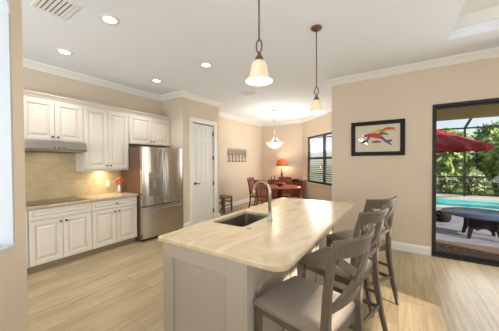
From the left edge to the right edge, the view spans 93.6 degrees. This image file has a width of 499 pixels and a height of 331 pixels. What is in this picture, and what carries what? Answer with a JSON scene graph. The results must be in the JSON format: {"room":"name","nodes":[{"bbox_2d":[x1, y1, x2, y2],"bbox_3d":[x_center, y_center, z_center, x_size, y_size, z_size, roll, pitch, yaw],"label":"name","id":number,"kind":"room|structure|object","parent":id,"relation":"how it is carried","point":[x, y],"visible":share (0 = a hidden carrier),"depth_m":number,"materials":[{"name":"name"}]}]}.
{"room":"kitchen","nodes":[
{"label":"kitchen","id":0,"kind":"room"},
{"bbox_2d":[0,0,27,330],"bbox_3d":[-1.325,-0.021,0.308,0.160,3.030,2.600,-1,1,-13],"label":"wall","id":1,"kind":"structure","parent":0,"point":[13,262],"depth_m":1.53,"materials":[{"name":"paint"}]},
{"bbox_2d":[0,0,16,253],"bbox_3d":[-1.410,-0.379,0.696,0.164,1.827,1.603,-1,1,-13],"label":"trim opening","id":2,"kind":"structure","parent":1,"relation":"attached to","point":[7,235],"depth_m":1.48,"materials":[{"name":"grey paint"}]},
{"bbox_2d":[23,47,498,126],"bbox_3d":[0.817,-1.533,2.616,8.040,0.100,11.460,0,1,32],"label":"crown molding","id":3,"kind":"structure","parent":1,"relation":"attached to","point":[494,52],"depth_m":4.07,"materials":[{"name":"white paint"}]},
{"bbox_2d":[23,67,261,204],"bbox_3d":[-2.620,-0.082,4.831,0.152,3.030,11.740,0,1,32],"label":"wall","id":4,"kind":"structure","parent":0,"point":[47,175],"depth_m":4.39,"materials":[{"name":"paint"}]},
{"bbox_2d":[23,95,82,142],"bbox_3d":[-3.083,-0.680,3.640,0.360,0.637,0.772,0,1,32],"label":"upper cabinet","id":5,"kind":"object","parent":4,"relation":"attached to","point":[45,119],"visible":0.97,"depth_m":3.54,"materials":[{"name":"beige paint"}]},
{"bbox_2d":[24,140,86,153],"bbox_3d":[-3.018,-0.277,3.593,0.500,0.162,0.741,0,1,32],"label":"range hood","id":6,"kind":"object","parent":5,"relation":"attached to","point":[31,146],"visible":0.85,"depth_m":3.44,"materials":[{"name":"metal"}]},
{"bbox_2d":[23,89,170,119],"bbox_3d":[-2.586,-1.041,4.275,0.200,0.058,2.668,0,1,32],"label":"crown molding","id":7,"kind":"structure","parent":5,"relation":"on","point":[25,92],"depth_m":3.93,"materials":[{"name":"beige paint"}]},
{"bbox_2d":[76,105,128,171],"bbox_3d":[-2.667,-0.457,4.296,0.360,1.107,0.771,0,1,32],"label":"upper cabinet","id":8,"kind":"object","parent":4,"relation":"attached to","point":[105,131],"depth_m":4.16,"materials":[{"name":"beige paint"}]},
{"bbox_2d":[128,113,169,146],"bbox_3d":[-2.199,-0.728,5.030,0.360,0.592,0.975,0,1,32],"label":"upper cabinet","id":9,"kind":"object","parent":4,"relation":"attached to","point":[142,130],"visible":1,"depth_m":4.91,"materials":[{"name":"beige paint"}]},
{"bbox_2d":[227,148,246,161],"bbox_3d":[-0.414,-0.353,8.135,0.021,0.469,1.149,0,1,32],"label":"wall sculpture","id":10,"kind":"object","parent":4,"relation":"attached to","point":[230,148],"visible":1,"depth_m":8.03,"materials":[{"name":"metal"}]},
{"bbox_2d":[161,97,218,223],"bbox_3d":[-1.444,-0.104,5.879,0.730,3.030,1.230,0,1,32],"label":"wall","id":11,"kind":"structure","parent":0,"point":[179,110],"depth_m":5.30,"materials":[{"name":"paint"}]},
{"bbox_2d":[180,222,190,228],"bbox_3d":[-1.532,1.352,5.335,0.316,0.135,0.206,0,1,32],"label":"baseboard","id":12,"kind":"structure","parent":11,"relation":"attached to","point":[188,223],"depth_m":5.24,"materials":[{"name":"white paint"}]},
{"bbox_2d":[189,116,217,225],"bbox_3d":[-1.130,0.146,5.748,0.143,2.530,0.950,0,1,32],"label":"door","id":13,"kind":"structure","parent":11,"relation":"in","point":[202,138],"depth_m":5.72,"materials":[{"name":"white paint"}]},
{"bbox_2d":[22,0,498,123],"bbox_3d":[0.849,-1.784,2.627,8.400,0.400,11.800,0,1,32],"label":"ceiling","id":14,"kind":"structure","parent":0,"point":[167,41],"depth_m":3.00,"materials":[{"name":"white paint"}]},
{"bbox_2d":[30,0,80,19],"bbox_3d":[-1.892,-1.556,2.289,0.400,0.011,0.280,0,1,32],"label":"ceiling vent","id":15,"kind":"object","parent":14,"relation":"in","point":[62,9],"visible":1,"depth_m":2.30,"materials":[{"name":"white metal"}]},
{"bbox_2d":[56,48,72,54],"bbox_3d":[-2.555,-1.568,3.239,0.190,0.009,0.190,0,1,32],"label":"recessed light","id":16,"kind":"object","parent":14,"relation":"in","point":[59,50],"visible":1,"depth_m":3.23,"materials":[{"name":"white"}]},
{"bbox_2d":[99,14,119,24],"bbox_3d":[-1.500,-1.563,2.514,0.190,0.009,0.190,0,1,32],"label":"recessed light","id":17,"kind":"object","parent":14,"relation":"in","point":[107,18],"visible":1,"depth_m":2.51,"materials":[{"name":"white"}]},
{"bbox_2d":[151,79,161,82],"bbox_3d":[-1.745,-1.590,4.400,0.190,0.009,0.190,0,1,32],"label":"recessed light","id":18,"kind":"object","parent":14,"relation":"in","point":[153,80],"visible":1,"depth_m":4.38,"materials":[{"name":"white"}]},
{"bbox_2d":[200,62,211,67],"bbox_3d":[-0.684,-1.585,3.702,0.190,0.009,0.190,0,1,32],"label":"recessed light","id":19,"kind":"object","parent":14,"relation":"in","point":[204,64],"visible":1,"depth_m":3.68,"materials":[{"name":"white"}]},
{"bbox_2d":[240,91,257,95],"bbox_3d":[-0.013,-1.612,5.242,0.340,0.011,0.220,0,1,32],"label":"ceiling vent","id":20,"kind":"object","parent":14,"relation":"in","point":[249,92],"visible":1,"depth_m":5.23,"materials":[{"name":"white"}]},
{"bbox_2d":[246,0,272,85],"bbox_3d":[0.066,-1.077,1.639,0.192,0.975,0.192,0,1,32],"label":"pendant light","id":21,"kind":"object","parent":14,"relation":"hanging from","point":[259,75],"visible":1,"depth_m":1.63,"materials":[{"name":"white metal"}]},
{"bbox_2d":[266,109,282,148],"bbox_3d":[0.745,-1.063,6.975,0.510,1.171,0.510,0,1,32],"label":"pendant","id":22,"kind":"object","parent":14,"relation":"hanging from","point":[271,144],"visible":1,"depth_m":6.88,"materials":[{"name":"white glass"}]},
{"bbox_2d":[308,25,324,113],"bbox_3d":[0.771,-1.097,2.701,0.192,0.975,0.192,0,1,32],"label":"pendant light","id":23,"kind":"object","parent":14,"relation":"hanging from","point":[316,105],"visible":1,"depth_m":2.68,"materials":[{"name":"beige glass"}]},
{"bbox_2d":[453,0,498,28],"bbox_3d":[2.012,-1.782,0.050,2.270,0.220,5.500,0,1,32],"label":"trim","id":24,"kind":"structure","parent":14,"relation":"attached to","point":[477,11],"depth_m":2.79,"materials":[{"name":"white paint"}]},
{"bbox_2d":[27,200,498,330],"bbox_3d":[6.489,1.501,-0.131,20.900,0.090,13.100,0,1,32],"label":"floor","id":25,"kind":"structure","parent":0,"point":[120,288],"depth_m":2.70,"materials":[{"name":"brown wood"}]},
{"bbox_2d":[26,210,27,267],"bbox_3d":[-3.288,1.028,3.059,0.649,0.873,0.458,0,1,32],"label":"base cabinet","id":26,"kind":"object","parent":25,"relation":"on","point":[26,210],"visible":0.09,"depth_m":3.09,"materials":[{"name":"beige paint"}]},
{"bbox_2d":[26,192,138,209],"bbox_3d":[-2.898,0.557,3.675,0.646,0.038,2.072,0,1,32],"label":"countertop","id":27,"kind":"structure","parent":26,"relation":"on","point":[112,195],"depth_m":3.90,"materials":[{"name":"beige stone"}]},
{"bbox_2d":[26,196,88,206],"bbox_3d":[-2.952,0.536,3.560,0.500,0.009,0.740,0,1,32],"label":"cooktop","id":28,"kind":"object","parent":27,"relation":"in","point":[75,198],"visible":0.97,"depth_m":3.51,"materials":[{"name":"black glass"}]},
{"bbox_2d":[114,177,122,192],"bbox_3d":[-2.499,0.368,4.473,0.145,0.312,0.149,-1,1,-42],"label":"flower vase","id":29,"kind":"object","parent":27,"relation":"on","point":[119,187],"visible":1,"depth_m":4.45,"materials":[{"name":"white ceramic"}]},
{"bbox_2d":[27,202,91,273],"bbox_3d":[-2.961,1.018,3.575,0.649,0.873,0.760,0,1,32],"label":"base cabinet","id":30,"kind":"object","parent":25,"relation":"on","point":[57,235],"visible":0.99,"depth_m":3.37,"materials":[{"name":"beige paint"}]},
{"bbox_2d":[90,196,136,254],"bbox_3d":[-2.549,1.006,4.221,0.649,0.873,0.768,0,1,32],"label":"base cabinet","id":31,"kind":"object","parent":25,"relation":"on","point":[114,221],"visible":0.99,"depth_m":4.02,"materials":[{"name":"beige paint"}]},
{"bbox_2d":[121,146,182,241],"bbox_3d":[-1.980,0.528,4.894,0.807,1.802,0.957,0,1,32],"label":"refrigerator","id":32,"kind":"object","parent":25,"relation":"on","point":[154,173],"visible":0.97,"depth_m":4.57,"materials":[{"name":"silver metal"}]},
{"bbox_2d":[219,195,232,212],"bbox_3d":[-0.792,1.155,7.070,0.400,0.470,0.400,0,1,32],"label":"wooden stool","id":33,"kind":"object","parent":25,"relation":"on","point":[222,197],"visible":0.73,"depth_m":7.00,"materials":[{"name":"brown wood"}]},
{"bbox_2d":[163,214,334,330],"bbox_3d":[0.251,1.012,2.614,0.838,0.876,2.303,0,1,32],"label":"kitchen island","id":34,"kind":"object","parent":25,"relation":"on","point":[202,291],"visible":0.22,"depth_m":1.64,"materials":[{"name":"beige paint"}]},
{"bbox_2d":[158,197,353,271],"bbox_3d":[0.378,0.555,2.564,1.078,0.037,2.403,0,1,32],"label":"island countertop","id":35,"kind":"structure","parent":34,"relation":"on","point":[297,225],"depth_m":1.88,"materials":[{"name":"stone"}]},
{"bbox_2d":[219,214,266,226],"bbox_3d":[-0.053,0.686,2.435,0.385,0.216,0.615,0,1,32],"label":"sink","id":36,"kind":"object","parent":35,"relation":"in","point":[243,220],"visible":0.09,"depth_m":2.70,"materials":[{"name":"silver metal"}]},
{"bbox_2d":[252,180,272,220],"bbox_3d":[0.101,0.346,2.328,0.247,0.390,0.142,0,1,40],"label":"faucet","id":37,"kind":"object","parent":35,"relation":"on","point":[269,214],"visible":1,"depth_m":2.29,"materials":[{"name":"grey metal"}]},
{"bbox_2d":[258,280,263,296],"bbox_3d":[0.077,0.847,1.579,0.009,0.120,0.074,0,1,32],"label":"island outlet","id":38,"kind":"object","parent":34,"relation":"attached to","point":[261,284],"visible":0.61,"depth_m":1.58,"materials":[{"name":"beige paint"}]},
{"bbox_2d":[247,177,264,207],"bbox_3d":[0.249,0.880,7.331,0.533,1.007,0.440,0,1,26],"label":"dining chair","id":39,"kind":"object","parent":25,"relation":"on","point":[251,179],"visible":0.62,"depth_m":7.30,"materials":[{"name":"brown wood"}]},
{"bbox_2d":[254,180,274,204],"bbox_3d":[0.461,0.890,6.560,0.440,1.007,0.533,1,1,44],"label":"dining chair","id":40,"kind":"object","parent":25,"relation":"on","point":[263,199],"visible":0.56,"depth_m":6.44,"materials":[{"name":"brown wood"}]},
{"bbox_2d":[261,184,300,197],"bbox_3d":[0.900,0.999,7.009,1.250,0.751,1.250,0,1,32],"label":"dining table","id":41,"kind":"object","parent":25,"relation":"on","point":[279,189],"visible":0.6,"depth_m":6.92,"materials":[{"name":"brown wood"}]},
{"bbox_2d":[274,182,284,185],"bbox_3d":[0.908,0.572,7.056,0.350,0.100,0.350,0,1,32],"label":"bowl","id":42,"kind":"object","parent":41,"relation":"on","point":[275,183],"visible":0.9,"depth_m":6.96,"materials":[{"name":"red ceramic"}]},
{"bbox_2d":[275,177,291,198],"bbox_3d":[1.091,0.872,7.519,0.440,1.007,0.533,0,1,20],"label":"dining chair","id":43,"kind":"object","parent":25,"relation":"on","point":[279,178],"visible":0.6,"depth_m":7.67,"materials":[{"name":"brown wood"}]},
{"bbox_2d":[267,179,302,197],"bbox_3d":[1.330,0.951,8.829,1.270,0.800,0.468,0,1,32],"label":"sideboard","id":44,"kind":"object","parent":25,"relation":"on","point":[294,192],"visible":0.46,"depth_m":8.52,"materials":[{"name":"brown wood"}]},
{"bbox_2d":[276,158,287,176],"bbox_3d":[1.222,0.141,8.887,0.456,0.819,0.456,0,1,32],"label":"table lamp","id":45,"kind":"object","parent":44,"relation":"on","point":[279,162],"visible":0.91,"depth_m":8.74,"materials":[{"name":"brown metal"}]},
{"bbox_2d":[288,179,306,198],"bbox_3d":[1.358,0.882,6.769,0.533,1.007,0.440,0,1,27],"label":"dining chair","id":46,"kind":"object","parent":25,"relation":"on","point":[304,181],"visible":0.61,"depth_m":6.65,"materials":[{"name":"brown wood"}]},
{"bbox_2d":[254,223,374,330],"bbox_3d":[0.395,0.906,1.413,0.478,1.129,0.616,-1,1,-45],"label":"counter stool","id":47,"kind":"object","parent":25,"relation":"on","point":[297,303],"visible":1,"depth_m":1.30,"materials":[{"name":"grey wood"}]},
{"bbox_2d":[300,204,387,330],"bbox_3d":[0.810,0.895,2.010,0.478,1.129,0.616,-1,1,-42],"label":"counter stool","id":48,"kind":"object","parent":25,"relation":"on","point":[316,261],"visible":0.6,"depth_m":1.95,"materials":[{"name":"grey wood"}]},
{"bbox_2d":[326,196,399,316],"bbox_3d":[1.229,0.884,2.578,0.478,1.129,0.616,-1,1,-28],"label":"counter stool","id":49,"kind":"object","parent":25,"relation":"on","point":[370,204],"visible":0.56,"depth_m":2.46,"materials":[{"name":"grey wood"}]},
{"bbox_2d":[436,210,451,221],"bbox_3d":[4.883,1.279,5.949,0.380,0.270,0.380,0,1,32],"label":"pouf","id":50,"kind":"object","parent":25,"relation":"on","point":[441,216],"visible":0.66,"depth_m":5.81,"materials":[{"name":"wicker"}]},
{"bbox_2d":[436,129,493,210],"bbox_3d":[5.374,0.091,6.955,2.550,2.610,2.601,0,1,32],"label":"patio umbrella","id":51,"kind":"object","parent":25,"relation":"on","point":[445,141],"visible":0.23,"depth_m":5.97,"materials":[{"name":"red fabric"}]},
{"bbox_2d":[436,240,498,259],"bbox_3d":[3.909,1.445,3.822,1.900,0.012,0.880,0,1,32],"label":"outdoor rug","id":52,"kind":"object","parent":25,"relation":"on","point":[441,245],"visible":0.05,"depth_m":4.01,"materials":[{"name":"brown fabric"}]},
{"bbox_2d":[441,207,498,238],"bbox_3d":[4.635,1.196,4.683,1.270,0.494,1.270,0,1,32],"label":"patio table","id":53,"kind":"object","parent":25,"relation":"on","point":[478,219],"visible":1,"depth_m":4.58,"materials":[{"name":"stone"}]},
{"bbox_2d":[262,123,302,194],"bbox_3d":[1.286,-0.170,9.219,1.750,3.030,0.140,0,1,32],"label":"wall","id":54,"kind":"structure","parent":0,"point":[291,135],"depth_m":9.10,"materials":[{"name":"paint"}]},
{"bbox_2d":[303,112,331,200],"bbox_3d":[2.348,-0.148,7.387,0.140,3.030,2.701,-1,1,-13],"label":"wall","id":55,"kind":"structure","parent":0,"point":[322,124],"depth_m":7.83,"materials":[{"name":"paint"}]},
{"bbox_2d":[307,132,331,186],"bbox_3d":[2.281,-0.185,7.506,0.120,1.620,1.860,-1,1,-13],"label":"window","id":56,"kind":"structure","parent":55,"relation":"in","point":[324,155],"depth_m":7.49,"materials":[{"name":"brown metal"}]},
{"bbox_2d":[332,57,498,255],"bbox_3d":[3.504,-0.094,3.346,4.480,3.030,0.150,0,1,32],"label":"wall","id":57,"kind":"structure","parent":0,"point":[411,96],"depth_m":3.88,"materials":[{"name":"paint"}]},
{"bbox_2d":[351,118,404,155],"bbox_3d":[2.203,-0.472,4.059,0.820,0.600,0.029,0,1,32],"label":"framed picture","id":58,"kind":"object","parent":57,"relation":"attached to","point":[382,137],"visible":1,"depth_m":4.04,"materials":[{"name":"beige paper"}]},
{"bbox_2d":[432,98,498,266],"bbox_3d":[3.950,0.240,3.049,2.508,2.365,0.142,0,1,32],"label":"door","id":59,"kind":"structure","parent":57,"relation":"in","point":[467,258],"depth_m":3.62,"materials":[{"name":"brown metal"}]},
{"bbox_3d":[5.466,-1.598,3.830,6.900,0.100,2.820,0,1,32],"label":"ceiling","id":60,"kind":"structure","parent":0,"visible":0},
{"bbox_2d":[437,104,498,120],"bbox_3d":[6.157,-1.343,4.918,6.900,0.450,0.250,0,1,32],"label":"trim","id":61,"kind":"structure","parent":60,"relation":"attached to","point":[492,110],"depth_m":5.47,"materials":[{"name":"brown paint"}]},
{"bbox_3d":[2.173,-0.116,5.295,0.140,3.030,1.710,0,1,32],"label":"wall","id":62,"kind":"structure","parent":0,"visible":0},
{"bbox_2d":[218,197,430,255],"bbox_3d":[1.684,1.314,6.667,5.172,0.135,3.786,0,1,32],"label":"baseboard","id":63,"kind":"structure","parent":62,"relation":"attached to","point":[406,247],"depth_m":3.87,"materials":[{"name":"white paint"}]},
{"label":"outside","id":64,"kind":"structure","parent":0,"visible":0},
{"bbox_2d":[311,166,498,196],"bbox_3d":[36.281,0.797,38.392,100.000,0.060,76.300,0,1,32],"label":"ground","id":65,"kind":"structure","parent":64,"point":[490,193],"depth_m":18.24,"materials":[{"name":"green plant"}]},
{"bbox_2d":[436,173,459,193],"bbox_3d":[9.369,0.861,11.108,1.018,1.096,1.021,0,1,32],"label":"shrub","id":66,"kind":"object","parent":65,"relation":"on","point":[447,185],"visible":0.96,"depth_m":10.93,"materials":[{"name":"green plant"}]},
{"bbox_2d":[436,151,468,183],"bbox_3d":[11.268,-0.139,13.463,1.987,2.867,2.012,0,1,32],"label":"tree","id":67,"kind":"object","parent":65,"relation":"on","point":[444,163],"visible":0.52,"depth_m":12.87,"materials":[{"name":"green plant"}]},
{"bbox_2d":[441,127,475,174],"bbox_3d":[17.774,-1.229,20.779,3.568,4.744,3.546,-1,1,-36],"label":"tree","id":68,"kind":"object","parent":65,"relation":"on","point":[468,166],"visible":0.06,"depth_m":19.80,"materials":[{"name":"green plant"}]},
{"bbox_2d":[436,194,498,210],"bbox_3d":[11.406,1.379,6.756,28.000,0.070,3.800,0,1,32],"label":"coping","id":69,"kind":"object","parent":65,"relation":"on","point":[441,196],"depth_m":9.59,"materials":[{"name":"stone"}]},
{"bbox_2d":[313,118,498,195],"bbox_3d":[10.612,-0.809,5.755,21.000,4.344,5.551,0,1,32],"label":"screen enclosure","id":70,"kind":"object","parent":69,"relation":"on","point":[465,127],"visible":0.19,"depth_m":9.92,"materials":[{"name":"brown metal"}]},
{"bbox_2d":[452,128,462,169],"bbox_3d":[8.875,-0.696,9.993,0.414,1.799,0.396,0,1,32],"label":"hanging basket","id":71,"kind":"object","parent":70,"relation":"hanging from","point":[457,162],"visible":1,"depth_m":9.94,"materials":[{"name":"green plant"}]},
{"bbox_2d":[461,173,489,194],"bbox_3d":[10.204,0.876,10.603,0.989,1.080,1.001,0,1,32],"label":"shrub","id":72,"kind":"object","parent":65,"relation":"on","point":[475,186],"visible":0.86,"depth_m":10.40,"materials":[{"name":"green plant"}]},
{"bbox_2d":[467,120,498,174],"bbox_3d":[16.162,-0.898,14.954,3.308,4.278,3.889,0,1,32],"label":"tree","id":73,"kind":"object","parent":65,"relation":"on","point":[485,132],"visible":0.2,"depth_m":15.71,"materials":[{"name":"green plant"}]},
{"bbox_2d":[477,128,498,181],"bbox_3d":[13.130,-0.372,12.161,2.008,3.350,1.993,-1,1,-18],"label":"tree","id":74,"kind":"object","parent":65,"relation":"on","point":[491,158],"visible":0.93,"depth_m":12.27,"materials":[{"name":"green plant"}]},
{"bbox_2d":[490,178,498,194],"bbox_3d":[11.006,0.869,10.070,0.970,1.094,0.960,0,1,-10],"label":"shrub","id":75,"kind":"object","parent":65,"relation":"on","point":[495,184],"visible":1,"depth_m":10.22,"materials":[{"name":"green plant"}]},
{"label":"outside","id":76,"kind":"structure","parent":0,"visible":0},
{"bbox_2d":[436,198,498,208],"bbox_3d":[11.208,2.030,6.449,28.000,1.200,2.350,0,1,32],"label":"swimming pool","id":77,"kind":"object","parent":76,"point":[448,202],"visible":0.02,"depth_m":8.92,"materials":[{"name":"teal liquid"}]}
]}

